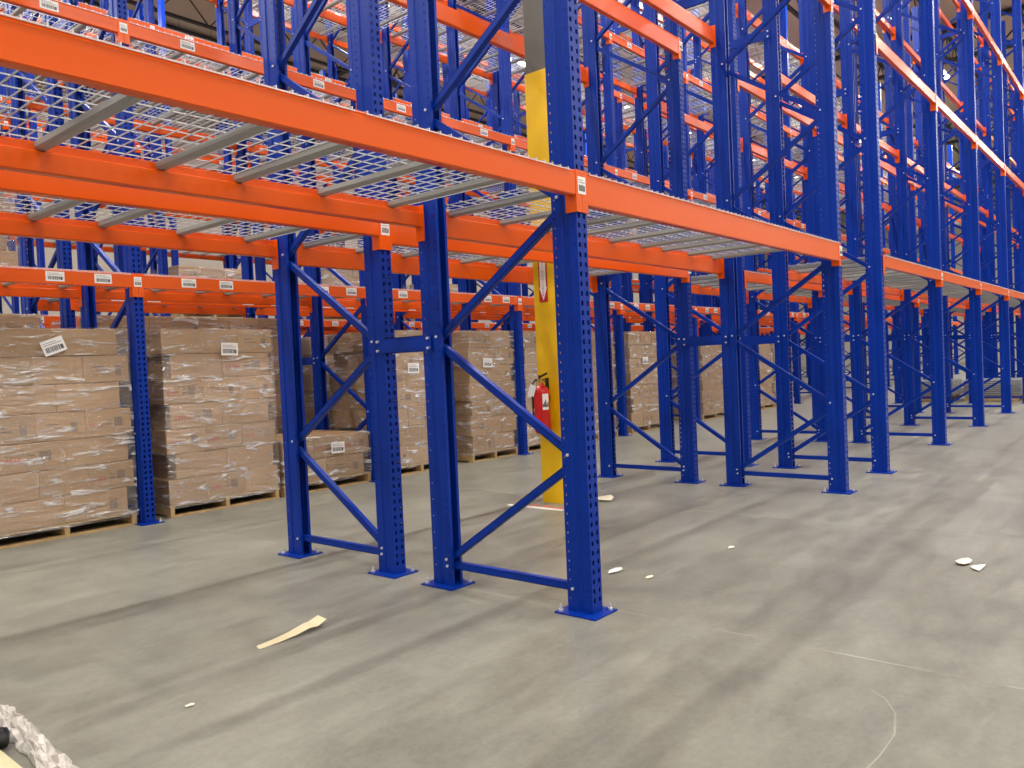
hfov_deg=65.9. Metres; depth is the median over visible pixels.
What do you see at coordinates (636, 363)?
carton
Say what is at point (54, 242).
deck
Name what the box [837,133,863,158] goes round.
beam
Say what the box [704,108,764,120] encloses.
deck
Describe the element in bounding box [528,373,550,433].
fire extinguisher
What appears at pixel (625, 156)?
frame
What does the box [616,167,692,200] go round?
beam
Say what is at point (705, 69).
deck
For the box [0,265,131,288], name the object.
deck
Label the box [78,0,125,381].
frame
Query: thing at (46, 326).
beam
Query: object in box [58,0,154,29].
beam
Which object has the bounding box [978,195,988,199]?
spacer
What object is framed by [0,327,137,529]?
wrap
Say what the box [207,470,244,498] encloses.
carton
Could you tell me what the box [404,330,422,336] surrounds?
carton
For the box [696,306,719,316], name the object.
beam
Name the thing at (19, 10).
deck
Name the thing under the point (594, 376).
carton
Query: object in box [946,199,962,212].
beam
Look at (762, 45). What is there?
deck
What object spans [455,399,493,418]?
carton
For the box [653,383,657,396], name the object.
carton
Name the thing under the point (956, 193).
beam
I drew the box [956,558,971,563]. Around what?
paper scrap
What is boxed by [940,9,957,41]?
beam
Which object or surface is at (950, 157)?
frame
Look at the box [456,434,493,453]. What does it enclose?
carton
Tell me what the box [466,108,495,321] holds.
frame
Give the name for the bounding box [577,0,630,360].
frame
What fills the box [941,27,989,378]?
frame
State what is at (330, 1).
beam
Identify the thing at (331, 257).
beam
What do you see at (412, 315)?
beam
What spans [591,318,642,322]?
beam
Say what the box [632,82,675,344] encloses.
frame
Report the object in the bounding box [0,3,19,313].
frame
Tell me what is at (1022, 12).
trim
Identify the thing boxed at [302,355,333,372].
carton
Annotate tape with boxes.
[508,504,562,510]
[527,504,563,508]
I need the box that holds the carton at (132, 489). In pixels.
[127,474,136,499]
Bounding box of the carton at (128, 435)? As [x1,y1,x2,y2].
[127,428,133,450]
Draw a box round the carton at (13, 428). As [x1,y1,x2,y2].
[0,414,35,445]
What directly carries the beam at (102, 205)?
attached to the frame at (104, 4)
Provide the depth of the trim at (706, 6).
27.59 m
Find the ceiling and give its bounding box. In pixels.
[1,0,1023,218]
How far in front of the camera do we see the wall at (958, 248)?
57.94 m
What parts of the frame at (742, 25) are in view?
upright post, upright post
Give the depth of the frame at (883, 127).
29.25 m
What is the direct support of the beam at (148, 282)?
attached to the frame at (133, 307)
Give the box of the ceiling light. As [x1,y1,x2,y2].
[943,70,949,78]
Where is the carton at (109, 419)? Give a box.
[83,408,131,437]
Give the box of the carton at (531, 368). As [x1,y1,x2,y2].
[510,363,537,379]
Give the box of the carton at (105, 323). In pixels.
[79,315,148,334]
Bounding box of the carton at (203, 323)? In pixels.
[193,317,228,329]
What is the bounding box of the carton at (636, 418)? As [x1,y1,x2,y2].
[616,412,642,426]
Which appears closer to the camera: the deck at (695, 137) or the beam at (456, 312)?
the beam at (456, 312)
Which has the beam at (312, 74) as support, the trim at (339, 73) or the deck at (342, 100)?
the deck at (342, 100)
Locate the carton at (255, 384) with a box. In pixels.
[237,375,272,399]
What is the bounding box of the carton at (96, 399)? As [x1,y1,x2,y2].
[55,382,119,411]
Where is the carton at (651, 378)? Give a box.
[642,371,657,383]
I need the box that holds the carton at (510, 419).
[501,414,516,431]
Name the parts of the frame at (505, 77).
upright post, upright post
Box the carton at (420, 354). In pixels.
[417,352,423,367]
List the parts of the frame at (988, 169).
upright post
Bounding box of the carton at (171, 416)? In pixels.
[149,401,221,429]
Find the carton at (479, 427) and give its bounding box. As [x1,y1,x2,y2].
[455,417,486,435]
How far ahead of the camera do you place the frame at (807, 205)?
14.38 m
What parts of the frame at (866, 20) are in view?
upright post, plate, upright post, plate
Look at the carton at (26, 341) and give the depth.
6.72 m
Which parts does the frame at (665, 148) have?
upright post, upright post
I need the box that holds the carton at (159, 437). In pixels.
[151,427,205,454]
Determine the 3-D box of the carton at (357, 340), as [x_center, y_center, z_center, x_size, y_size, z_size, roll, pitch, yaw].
[-1.694,-0.546,10.056,0.521,0.242,0.407,-1,2,40]
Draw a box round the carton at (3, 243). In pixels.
[0,235,6,250]
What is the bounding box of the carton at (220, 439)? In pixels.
[203,423,241,450]
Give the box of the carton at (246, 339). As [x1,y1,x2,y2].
[236,330,270,352]
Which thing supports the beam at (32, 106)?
attached to the frame at (62, 255)
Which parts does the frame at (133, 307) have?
upright post, upright post, plate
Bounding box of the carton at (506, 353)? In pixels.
[498,348,513,363]
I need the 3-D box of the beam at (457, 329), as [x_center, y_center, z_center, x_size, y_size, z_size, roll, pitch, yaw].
[-1.928,-1.284,18.875,0.074,0.219,2.808,-1,2,40]
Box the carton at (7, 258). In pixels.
[0,250,17,266]
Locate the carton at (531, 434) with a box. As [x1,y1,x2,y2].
[512,428,539,443]
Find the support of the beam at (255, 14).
attached to the frame at (330, 47)
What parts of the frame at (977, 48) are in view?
upright post, upright post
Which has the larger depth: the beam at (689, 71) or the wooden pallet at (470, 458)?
the beam at (689, 71)
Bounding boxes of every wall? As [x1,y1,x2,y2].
[0,68,675,384]
[757,187,1016,366]
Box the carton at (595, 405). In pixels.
[591,404,597,418]
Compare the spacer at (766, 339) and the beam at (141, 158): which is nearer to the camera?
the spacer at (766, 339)
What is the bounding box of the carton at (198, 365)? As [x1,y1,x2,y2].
[147,353,221,379]
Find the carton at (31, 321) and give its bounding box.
[0,314,39,328]
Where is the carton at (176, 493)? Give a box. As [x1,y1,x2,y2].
[153,475,208,505]
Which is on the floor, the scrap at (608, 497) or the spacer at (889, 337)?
the scrap at (608, 497)
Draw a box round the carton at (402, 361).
[359,352,417,368]
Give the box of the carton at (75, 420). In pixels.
[34,411,85,441]
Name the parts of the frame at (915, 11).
upright post, upright post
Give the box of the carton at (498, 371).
[482,364,510,381]
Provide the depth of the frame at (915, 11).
20.76 m
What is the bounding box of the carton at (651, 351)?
[645,345,656,357]
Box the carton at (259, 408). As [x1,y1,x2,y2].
[221,398,268,424]
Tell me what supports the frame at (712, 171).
on the floor
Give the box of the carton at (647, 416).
[643,410,653,424]
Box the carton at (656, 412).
[654,409,658,422]
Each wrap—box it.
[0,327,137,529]
[53,314,198,328]
[117,328,279,503]
[158,268,241,313]
[191,317,281,427]
[275,431,371,483]
[303,353,342,422]
[328,330,425,466]
[453,331,516,454]
[512,333,539,442]
[594,333,617,432]
[611,333,658,425]
[656,346,723,412]
[758,352,773,404]
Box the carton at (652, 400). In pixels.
[648,396,658,409]
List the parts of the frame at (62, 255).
upright post, upright post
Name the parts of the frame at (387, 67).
upright post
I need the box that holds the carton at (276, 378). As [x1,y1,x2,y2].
[257,374,281,392]
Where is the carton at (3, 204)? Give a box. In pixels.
[0,202,14,212]
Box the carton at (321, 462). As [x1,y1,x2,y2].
[274,458,326,484]
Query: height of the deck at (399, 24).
0.048 m
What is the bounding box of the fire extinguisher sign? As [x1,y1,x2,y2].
[538,262,547,301]
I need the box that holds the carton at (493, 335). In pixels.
[489,331,509,347]
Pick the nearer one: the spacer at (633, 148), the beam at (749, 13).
the beam at (749, 13)
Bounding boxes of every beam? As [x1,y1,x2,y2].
[0,0,127,43]
[0,12,585,213]
[0,97,33,110]
[0,114,10,124]
[0,136,424,241]
[0,170,389,250]
[0,212,278,269]
[0,266,141,296]
[0,282,81,306]
[1,121,7,129]
[4,192,52,202]
[6,121,139,152]
[6,239,113,252]
[9,136,101,152]
[18,97,236,155]
[19,118,144,148]
[22,17,138,49]
[30,300,245,317]
[40,315,80,324]
[44,325,79,328]
[57,80,247,123]
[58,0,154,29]
[70,299,275,309]
[95,287,311,312]
[99,204,228,226]
[123,19,356,109]
[137,273,365,305]
[139,145,235,166]
[141,158,218,172]
[145,48,243,75]
[146,250,223,263]
[152,24,296,71]
[161,144,250,167]
[206,0,216,7]
[224,0,327,45]
[234,42,1020,338]
[235,222,336,235]
[247,143,388,183]
[256,308,395,322]
[260,163,332,180]
[284,0,381,43]
[297,243,597,292]
[299,306,421,312]
[300,320,309,326]
[300,327,357,330]
[301,331,358,331]
[301,332,338,334]
[308,2,345,17]
[311,72,411,105]
[322,298,461,312]
[323,320,421,330]
[326,0,345,11]
[334,39,412,69]
[383,99,514,150]
[385,224,690,282]
[388,0,588,87]
[389,23,446,51]
[390,35,492,84]
[392,289,521,310]
[397,175,497,199]
[403,312,503,324]
[404,328,459,330]
[436,0,447,5]
[440,76,486,99]
[441,112,493,130]
[446,211,724,278]
[451,311,534,315]
[457,8,523,40]
[457,323,500,328]
[464,54,523,79]
[472,304,534,313]
[476,328,535,330]
[512,82,524,92]
[513,137,616,179]
[514,134,526,140]
[520,296,622,314]
[522,315,534,320]
[522,323,534,328]
[577,0,682,59]
[578,10,631,42]
[578,15,611,44]
[580,64,636,97]
[581,171,841,265]
[582,83,621,102]
[582,109,635,134]
[590,310,645,320]
[590,315,630,322]
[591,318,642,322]
[611,32,687,83]
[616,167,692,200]
[621,93,668,118]
[622,303,696,316]
[630,3,664,22]
[630,317,676,321]
[640,0,715,48]
[642,92,697,118]
[643,46,690,74]
[647,134,693,158]
[652,313,705,322]
[660,102,742,151]
[667,285,748,303]
[670,320,699,327]
[686,32,709,51]
[687,73,711,93]
[690,126,713,138]
[691,190,715,203]
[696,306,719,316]
[711,315,719,319]
[735,3,737,17]
[737,73,818,136]
[744,270,823,296]
[745,10,787,43]
[747,13,803,64]
[749,107,791,136]
[750,143,807,179]
[754,209,794,225]
[757,292,811,307]
[758,310,797,320]
[759,317,772,320]
[780,73,846,128]
[788,270,852,294]
[791,129,802,140]
[794,221,805,229]
[797,312,808,319]
[818,0,833,12]
[833,4,859,33]
[836,81,840,88]
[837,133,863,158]
[839,183,846,192]
[843,288,865,296]
[843,301,848,306]
[855,0,885,32]
[855,123,899,162]
[857,100,888,127]
[860,193,891,214]
[860,282,903,300]
[865,305,894,313]
[875,9,895,40]
[876,33,937,110]
[880,160,915,189]
[881,254,942,286]
[885,294,918,306]
[904,40,920,65]
[906,157,923,174]
[910,292,927,299]
[915,184,945,206]
[916,218,920,227]
[919,299,948,306]
[937,95,976,148]
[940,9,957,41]
[941,81,962,111]
[942,271,981,294]
[944,182,965,204]
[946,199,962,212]
[948,298,968,308]
[949,303,965,308]
[952,0,959,11]
[960,0,973,19]
[973,6,1002,64]
[973,26,983,47]
[976,119,985,135]
[977,137,1005,175]
[979,206,988,217]
[981,281,1008,300]
[981,303,990,311]
[1002,54,1023,99]
[1005,164,1023,195]
[1009,290,1023,300]
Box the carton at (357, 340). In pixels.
[353,330,403,351]
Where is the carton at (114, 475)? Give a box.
[87,460,133,491]
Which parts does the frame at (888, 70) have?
upright post, upright post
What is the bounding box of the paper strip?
[257,615,325,648]
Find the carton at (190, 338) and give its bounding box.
[145,329,200,355]
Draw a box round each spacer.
[53,19,66,28]
[246,16,260,27]
[302,357,315,364]
[376,335,431,353]
[516,111,525,117]
[614,26,628,33]
[624,147,635,151]
[675,0,708,8]
[683,335,727,346]
[687,59,696,65]
[727,29,769,49]
[738,335,780,344]
[819,335,854,342]
[836,88,846,97]
[879,128,899,137]
[886,335,905,340]
[915,335,928,340]
[940,29,960,38]
[944,179,964,184]
[949,335,969,339]
[975,62,984,68]
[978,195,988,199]
[982,334,992,338]
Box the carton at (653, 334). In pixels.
[651,332,655,344]
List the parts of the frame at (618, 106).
upright post, upright post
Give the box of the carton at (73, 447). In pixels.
[64,434,127,466]
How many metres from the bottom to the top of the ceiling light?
0.632 m
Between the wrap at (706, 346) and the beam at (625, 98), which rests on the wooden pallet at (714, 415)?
the wrap at (706, 346)
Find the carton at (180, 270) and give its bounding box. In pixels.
[168,265,201,277]
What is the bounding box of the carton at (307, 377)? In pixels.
[303,372,329,390]
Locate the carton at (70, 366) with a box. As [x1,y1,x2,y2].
[31,356,82,384]
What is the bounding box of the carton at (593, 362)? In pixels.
[592,360,595,374]
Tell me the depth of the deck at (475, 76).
22.12 m
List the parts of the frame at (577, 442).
upright post, plate, upright post, plate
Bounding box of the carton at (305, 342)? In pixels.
[301,337,332,355]
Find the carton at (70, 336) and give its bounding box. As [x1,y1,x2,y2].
[50,329,116,356]
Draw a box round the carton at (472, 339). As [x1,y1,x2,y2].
[452,331,489,348]
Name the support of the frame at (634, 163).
on the floor
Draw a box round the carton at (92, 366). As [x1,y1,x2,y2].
[81,355,128,382]
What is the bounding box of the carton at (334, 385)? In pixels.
[329,371,355,390]
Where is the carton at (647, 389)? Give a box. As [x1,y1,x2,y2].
[642,384,652,397]
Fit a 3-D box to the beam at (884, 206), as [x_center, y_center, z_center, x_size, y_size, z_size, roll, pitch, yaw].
[8.076,-4.040,17.671,0.074,0.219,2.808,-1,2,40]
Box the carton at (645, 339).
[640,332,650,344]
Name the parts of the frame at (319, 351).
upright post, upright post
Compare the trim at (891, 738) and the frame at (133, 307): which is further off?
the frame at (133, 307)
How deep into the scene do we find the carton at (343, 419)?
10.26 m
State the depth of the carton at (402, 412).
10.02 m
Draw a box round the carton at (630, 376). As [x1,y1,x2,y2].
[613,372,645,385]
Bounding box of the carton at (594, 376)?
[593,375,598,388]
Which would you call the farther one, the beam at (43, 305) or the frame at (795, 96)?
the frame at (795, 96)
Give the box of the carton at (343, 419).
[331,409,357,427]
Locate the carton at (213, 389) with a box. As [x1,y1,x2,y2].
[193,377,239,401]
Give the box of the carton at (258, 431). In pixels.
[241,420,275,445]
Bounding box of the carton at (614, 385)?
[611,374,615,386]
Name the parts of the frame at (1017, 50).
upright post, upright post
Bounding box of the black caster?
[0,727,9,749]
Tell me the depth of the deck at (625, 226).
6.21 m
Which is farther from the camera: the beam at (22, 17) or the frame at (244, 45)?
the frame at (244, 45)
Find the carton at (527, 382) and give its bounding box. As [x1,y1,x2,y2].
[511,379,537,395]
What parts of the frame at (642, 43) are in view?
upright post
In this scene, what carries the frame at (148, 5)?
on the floor
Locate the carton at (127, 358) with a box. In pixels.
[127,358,129,380]
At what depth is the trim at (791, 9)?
29.75 m
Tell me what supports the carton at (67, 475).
on the carton at (115, 499)
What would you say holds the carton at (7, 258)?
on the wooden pallet
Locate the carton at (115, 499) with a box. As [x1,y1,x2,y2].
[63,487,127,522]
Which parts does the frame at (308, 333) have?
upright post, upright post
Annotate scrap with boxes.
[598,495,613,500]
[608,567,621,572]
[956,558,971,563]
[970,564,985,570]
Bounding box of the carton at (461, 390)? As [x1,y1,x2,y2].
[454,383,485,400]
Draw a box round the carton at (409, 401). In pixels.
[358,388,416,408]
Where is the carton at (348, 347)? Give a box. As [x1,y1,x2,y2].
[327,333,353,352]
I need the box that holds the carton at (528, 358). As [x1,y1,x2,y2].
[523,347,536,362]
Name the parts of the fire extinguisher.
handle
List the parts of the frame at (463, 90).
upright post, upright post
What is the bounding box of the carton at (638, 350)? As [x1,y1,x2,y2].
[624,345,644,358]
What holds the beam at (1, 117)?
attached to the frame at (40, 251)
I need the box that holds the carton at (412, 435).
[363,425,421,446]
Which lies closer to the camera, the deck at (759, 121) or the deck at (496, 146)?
the deck at (496, 146)
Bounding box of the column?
[522,0,566,503]
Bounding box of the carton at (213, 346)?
[199,329,236,353]
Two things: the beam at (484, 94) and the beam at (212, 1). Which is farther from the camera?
the beam at (484, 94)
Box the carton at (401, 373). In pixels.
[355,369,405,389]
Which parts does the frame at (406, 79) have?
upright post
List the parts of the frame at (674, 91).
upright post, plate, upright post, plate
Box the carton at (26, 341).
[0,328,52,357]
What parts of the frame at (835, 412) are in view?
upright post, plate, upright post, plate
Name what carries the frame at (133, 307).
on the floor
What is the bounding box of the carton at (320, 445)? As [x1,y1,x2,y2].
[306,434,341,458]
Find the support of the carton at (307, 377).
on the carton at (308, 399)
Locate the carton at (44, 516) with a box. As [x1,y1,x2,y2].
[0,496,64,534]
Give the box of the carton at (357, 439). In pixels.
[317,431,368,454]
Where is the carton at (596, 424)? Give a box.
[595,418,598,432]
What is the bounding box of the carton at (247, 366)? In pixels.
[221,353,268,376]
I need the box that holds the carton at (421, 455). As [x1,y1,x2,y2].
[409,443,430,464]
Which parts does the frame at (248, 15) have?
upright post, upright post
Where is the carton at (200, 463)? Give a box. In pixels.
[152,449,226,478]
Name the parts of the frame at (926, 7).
upright post, plate, upright post, plate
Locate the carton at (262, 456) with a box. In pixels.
[224,443,273,471]
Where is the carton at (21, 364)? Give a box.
[0,357,32,386]
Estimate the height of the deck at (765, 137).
0.048 m
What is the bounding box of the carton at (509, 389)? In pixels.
[499,381,514,396]
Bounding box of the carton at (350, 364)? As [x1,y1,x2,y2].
[333,352,358,371]
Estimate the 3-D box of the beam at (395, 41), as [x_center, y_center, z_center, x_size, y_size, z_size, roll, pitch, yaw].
[-1.276,-5.884,14.374,0.074,0.219,2.808,-1,2,40]
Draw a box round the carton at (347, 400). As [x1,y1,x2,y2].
[332,390,358,408]
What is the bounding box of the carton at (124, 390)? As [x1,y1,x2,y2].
[118,380,148,404]
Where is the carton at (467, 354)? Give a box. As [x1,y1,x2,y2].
[453,348,483,366]
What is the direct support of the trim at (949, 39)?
attached to the wall at (958, 248)
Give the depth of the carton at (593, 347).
13.32 m
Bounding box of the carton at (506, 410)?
[493,399,512,415]
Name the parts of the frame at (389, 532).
upright post, plate, upright post, plate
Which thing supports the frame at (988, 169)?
on the floor
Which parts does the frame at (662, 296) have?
upright post, plate, upright post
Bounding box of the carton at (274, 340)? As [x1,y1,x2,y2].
[265,337,278,355]
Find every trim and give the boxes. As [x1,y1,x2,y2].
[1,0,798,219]
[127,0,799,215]
[247,6,580,142]
[284,0,862,219]
[459,0,844,180]
[472,5,1023,179]
[580,16,916,189]
[691,109,1009,189]
[700,2,958,190]
[763,167,1010,212]
[779,0,1011,197]
[866,689,895,767]
[910,0,1009,133]
[1021,3,1023,23]
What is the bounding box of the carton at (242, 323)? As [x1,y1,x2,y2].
[228,318,257,329]
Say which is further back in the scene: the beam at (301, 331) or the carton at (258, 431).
the beam at (301, 331)
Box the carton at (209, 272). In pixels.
[201,267,223,277]
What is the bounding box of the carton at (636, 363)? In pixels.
[613,358,640,372]
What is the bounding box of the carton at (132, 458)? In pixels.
[130,455,134,473]
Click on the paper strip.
(316, 621)
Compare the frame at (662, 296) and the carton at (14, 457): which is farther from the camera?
the frame at (662, 296)
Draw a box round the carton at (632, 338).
[611,332,639,345]
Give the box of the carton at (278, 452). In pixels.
[272,437,312,463]
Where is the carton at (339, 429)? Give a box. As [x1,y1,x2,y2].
[337,428,362,430]
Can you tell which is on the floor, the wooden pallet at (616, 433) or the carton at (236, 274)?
the wooden pallet at (616, 433)
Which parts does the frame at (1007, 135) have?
upright post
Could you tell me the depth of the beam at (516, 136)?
19.74 m
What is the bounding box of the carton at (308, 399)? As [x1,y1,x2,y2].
[304,390,332,408]
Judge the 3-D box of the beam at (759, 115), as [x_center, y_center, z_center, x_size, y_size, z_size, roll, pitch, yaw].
[6.198,-6.337,19.121,0.074,0.219,2.843,-1,2,40]
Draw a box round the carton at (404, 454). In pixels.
[362,446,409,466]
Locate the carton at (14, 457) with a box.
[0,440,65,474]
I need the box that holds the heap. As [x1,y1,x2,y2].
[0,705,78,767]
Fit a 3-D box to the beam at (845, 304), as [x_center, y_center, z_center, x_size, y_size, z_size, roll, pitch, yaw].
[6.380,-1.568,15.578,0.074,0.219,2.808,-1,2,40]
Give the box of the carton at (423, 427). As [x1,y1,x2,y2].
[421,424,427,443]
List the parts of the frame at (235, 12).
upright post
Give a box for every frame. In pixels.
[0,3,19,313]
[3,4,51,385]
[5,3,78,385]
[62,0,164,525]
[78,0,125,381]
[127,0,170,379]
[127,9,149,315]
[136,0,178,379]
[212,61,238,376]
[216,0,267,317]
[227,0,276,375]
[243,38,272,317]
[258,0,310,374]
[260,0,417,578]
[294,0,374,481]
[316,70,333,246]
[325,8,353,371]
[335,66,354,244]
[379,0,414,330]
[385,2,421,330]
[393,93,405,318]
[403,89,413,283]
[407,0,616,621]
[440,24,457,284]
[446,0,532,454]
[458,1,502,364]
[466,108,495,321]
[484,54,528,364]
[487,0,533,331]
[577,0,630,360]
[578,14,630,435]
[581,0,705,483]
[583,134,591,271]
[603,101,634,358]
[606,165,635,359]
[631,0,704,421]
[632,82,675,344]
[634,163,640,324]
[639,0,677,342]
[643,0,758,466]
[688,41,717,355]
[690,101,713,334]
[692,3,719,335]
[707,147,714,334]
[709,0,856,494]
[710,140,720,334]
[735,0,828,441]
[746,5,802,403]
[750,73,772,352]
[754,133,773,334]
[755,159,763,335]
[760,183,767,334]
[762,0,896,473]
[784,185,807,377]
[788,65,810,396]
[789,147,801,379]
[791,81,812,388]
[795,196,807,379]
[798,0,871,424]
[798,106,808,382]
[800,190,806,374]
[839,0,952,445]
[839,109,850,387]
[839,154,866,380]
[851,0,924,412]
[861,83,892,386]
[882,0,953,403]
[883,127,893,379]
[884,178,902,375]
[886,172,893,375]
[891,0,989,426]
[912,6,967,391]
[925,145,958,373]
[934,0,1015,412]
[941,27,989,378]
[948,176,964,369]
[957,0,1023,403]
[957,68,999,379]
[975,78,1021,377]
[980,0,1023,377]
[1001,20,1023,377]
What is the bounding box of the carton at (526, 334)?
[508,331,535,347]
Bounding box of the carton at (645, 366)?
[638,358,651,371]
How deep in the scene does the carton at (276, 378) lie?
10.35 m
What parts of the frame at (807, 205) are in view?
upright post, upright post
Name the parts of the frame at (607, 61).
upright post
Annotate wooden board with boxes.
[0,750,22,767]
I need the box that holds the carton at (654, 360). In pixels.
[652,358,656,370]
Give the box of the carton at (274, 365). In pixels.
[268,356,279,374]
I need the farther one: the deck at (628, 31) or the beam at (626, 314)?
the deck at (628, 31)
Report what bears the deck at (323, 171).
on the beam
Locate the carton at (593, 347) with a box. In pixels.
[592,346,595,359]
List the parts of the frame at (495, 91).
upright post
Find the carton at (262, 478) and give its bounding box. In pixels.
[244,465,277,492]
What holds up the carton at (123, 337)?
on the carton at (127, 358)
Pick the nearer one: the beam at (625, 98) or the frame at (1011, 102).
the beam at (625, 98)
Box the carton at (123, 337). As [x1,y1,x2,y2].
[114,334,128,357]
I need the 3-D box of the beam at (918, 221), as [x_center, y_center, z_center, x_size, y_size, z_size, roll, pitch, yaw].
[9.877,-4.175,19.824,0.074,0.219,2.808,-1,2,40]
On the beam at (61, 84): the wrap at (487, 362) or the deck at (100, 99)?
the deck at (100, 99)
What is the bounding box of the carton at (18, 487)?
[0,471,39,504]
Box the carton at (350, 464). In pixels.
[326,452,363,476]
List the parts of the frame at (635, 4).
upright post, upright post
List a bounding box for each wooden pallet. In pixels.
[0,510,136,549]
[127,487,279,517]
[150,313,242,317]
[278,471,370,496]
[301,316,360,319]
[368,461,428,475]
[457,446,517,462]
[526,443,540,452]
[595,429,617,439]
[616,422,659,433]
[674,411,723,420]
[761,403,773,409]
[922,394,960,401]
[965,395,1022,401]
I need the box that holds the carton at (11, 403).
[0,385,55,415]
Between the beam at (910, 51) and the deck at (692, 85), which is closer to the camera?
the beam at (910, 51)
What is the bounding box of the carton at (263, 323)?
[257,318,278,336]
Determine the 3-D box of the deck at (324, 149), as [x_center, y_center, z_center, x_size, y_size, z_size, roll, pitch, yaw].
[-0.599,-1.052,3.930,1.228,0.048,1.335,-1,2,40]
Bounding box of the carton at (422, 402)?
[412,387,428,405]
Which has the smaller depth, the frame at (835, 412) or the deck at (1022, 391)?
the frame at (835, 412)
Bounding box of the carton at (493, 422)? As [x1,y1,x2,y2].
[486,415,501,433]
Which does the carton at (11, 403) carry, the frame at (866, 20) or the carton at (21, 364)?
the carton at (21, 364)
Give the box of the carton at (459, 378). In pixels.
[453,366,490,383]
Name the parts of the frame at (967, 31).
upright post, upright post, plate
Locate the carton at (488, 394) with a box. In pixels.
[485,382,499,399]
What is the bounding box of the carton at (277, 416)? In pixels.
[269,411,283,430]
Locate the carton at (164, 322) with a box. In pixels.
[148,316,193,330]
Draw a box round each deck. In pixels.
[0,0,116,35]
[0,12,354,170]
[0,103,11,114]
[0,192,99,221]
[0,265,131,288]
[6,236,55,243]
[19,109,68,121]
[25,79,164,119]
[29,2,147,41]
[39,298,98,303]
[65,141,107,153]
[71,242,113,248]
[74,205,307,242]
[85,27,138,44]
[90,126,149,139]
[104,21,257,73]
[105,274,268,293]
[129,25,228,65]
[140,106,246,135]
[150,138,198,147]
[179,251,227,256]
[186,160,223,171]
[203,52,294,83]
[205,110,569,207]
[224,281,363,297]
[231,60,354,101]
[240,0,289,12]
[247,133,326,152]
[260,158,297,168]
[285,9,343,35]
[304,232,421,257]
[316,166,332,175]
[323,0,407,29]
[327,147,413,168]
[328,97,409,106]
[333,31,392,44]
[333,288,452,300]
[339,97,444,124]
[343,78,1019,327]
[389,6,440,26]
[390,22,476,53]
[390,45,443,62]
[403,292,516,304]
[409,169,474,183]
[437,24,478,48]
[442,40,524,72]
[443,116,510,142]
[446,172,702,232]
[448,176,523,194]
[448,252,532,266]
[456,0,522,26]
[465,75,516,91]
[479,296,533,305]
[492,137,527,155]
[510,14,608,40]
[511,57,524,77]
[511,64,524,85]
[512,83,525,101]
[526,266,624,276]
[579,33,643,69]
[581,86,617,101]
[582,94,645,116]
[587,205,782,248]
[601,57,685,86]
[604,168,648,183]
[619,11,663,38]
[623,112,666,128]
[623,305,694,311]
[633,183,689,194]
[643,31,704,56]
[644,73,710,99]
[647,125,696,140]
[657,227,838,259]
[667,270,771,287]
[687,2,708,18]
[687,44,710,69]
[689,92,712,115]
[690,134,713,148]
[693,191,715,203]
[701,65,751,82]
[702,202,715,207]
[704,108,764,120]
[704,147,713,157]
[711,283,771,290]
[748,28,786,51]
[749,42,798,67]
[751,119,788,136]
[752,131,800,145]
[752,157,763,162]
[757,288,811,293]
[781,60,799,76]
[786,254,915,275]
[790,292,845,297]
[792,141,802,154]
[792,154,842,161]
[839,263,939,280]
[862,271,962,284]
[865,300,899,303]
[884,276,980,289]
[885,303,919,305]
[910,282,995,292]
[921,379,963,382]
[921,381,961,384]
[923,391,962,395]
[924,285,1008,295]
[948,289,1019,298]
[956,292,1023,300]
[960,377,1021,381]
[960,381,1021,383]
[960,387,1021,389]
[960,389,1022,391]
[960,391,1022,393]
[962,385,1021,387]
[964,383,1021,385]
[965,393,1022,395]
[981,298,1016,302]
[983,300,1019,304]
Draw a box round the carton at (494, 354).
[483,348,498,364]
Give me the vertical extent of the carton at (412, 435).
0.242 m
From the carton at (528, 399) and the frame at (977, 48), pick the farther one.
the frame at (977, 48)
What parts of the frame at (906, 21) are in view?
upright post, upright post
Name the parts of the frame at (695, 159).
upright post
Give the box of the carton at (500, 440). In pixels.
[493,431,513,449]
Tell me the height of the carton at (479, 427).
0.242 m
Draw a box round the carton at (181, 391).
[141,378,202,404]
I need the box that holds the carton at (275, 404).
[268,393,280,411]
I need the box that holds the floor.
[0,361,1023,767]
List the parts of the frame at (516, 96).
upright post, upright post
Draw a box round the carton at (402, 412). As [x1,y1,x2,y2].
[357,407,407,428]
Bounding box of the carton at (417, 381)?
[406,368,427,387]
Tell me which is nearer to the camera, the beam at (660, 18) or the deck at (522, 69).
the deck at (522, 69)
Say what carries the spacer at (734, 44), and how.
attached to the frame at (866, 20)
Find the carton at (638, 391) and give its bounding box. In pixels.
[613,385,641,399]
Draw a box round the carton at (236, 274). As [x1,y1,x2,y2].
[223,268,242,278]
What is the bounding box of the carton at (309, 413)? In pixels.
[305,408,332,425]
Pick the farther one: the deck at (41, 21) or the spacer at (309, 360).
the deck at (41, 21)
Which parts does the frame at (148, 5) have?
upright post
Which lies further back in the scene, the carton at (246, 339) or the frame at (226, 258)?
the frame at (226, 258)
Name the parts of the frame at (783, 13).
upright post, upright post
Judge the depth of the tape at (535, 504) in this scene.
7.39 m
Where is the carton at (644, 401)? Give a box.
[614,398,648,412]
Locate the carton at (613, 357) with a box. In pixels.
[610,346,614,359]
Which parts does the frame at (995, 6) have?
upright post, upright post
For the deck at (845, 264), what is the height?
0.048 m
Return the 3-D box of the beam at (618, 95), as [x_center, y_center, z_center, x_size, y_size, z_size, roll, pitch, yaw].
[1.409,-6.040,15.809,0.074,0.219,2.843,-1,2,40]
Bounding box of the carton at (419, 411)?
[407,405,426,425]
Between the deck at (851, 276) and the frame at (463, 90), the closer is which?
the deck at (851, 276)
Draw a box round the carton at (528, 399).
[512,396,531,411]
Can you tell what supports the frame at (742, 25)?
on the floor
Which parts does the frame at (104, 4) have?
upright post, upright post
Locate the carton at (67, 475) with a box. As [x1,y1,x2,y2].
[37,465,88,498]

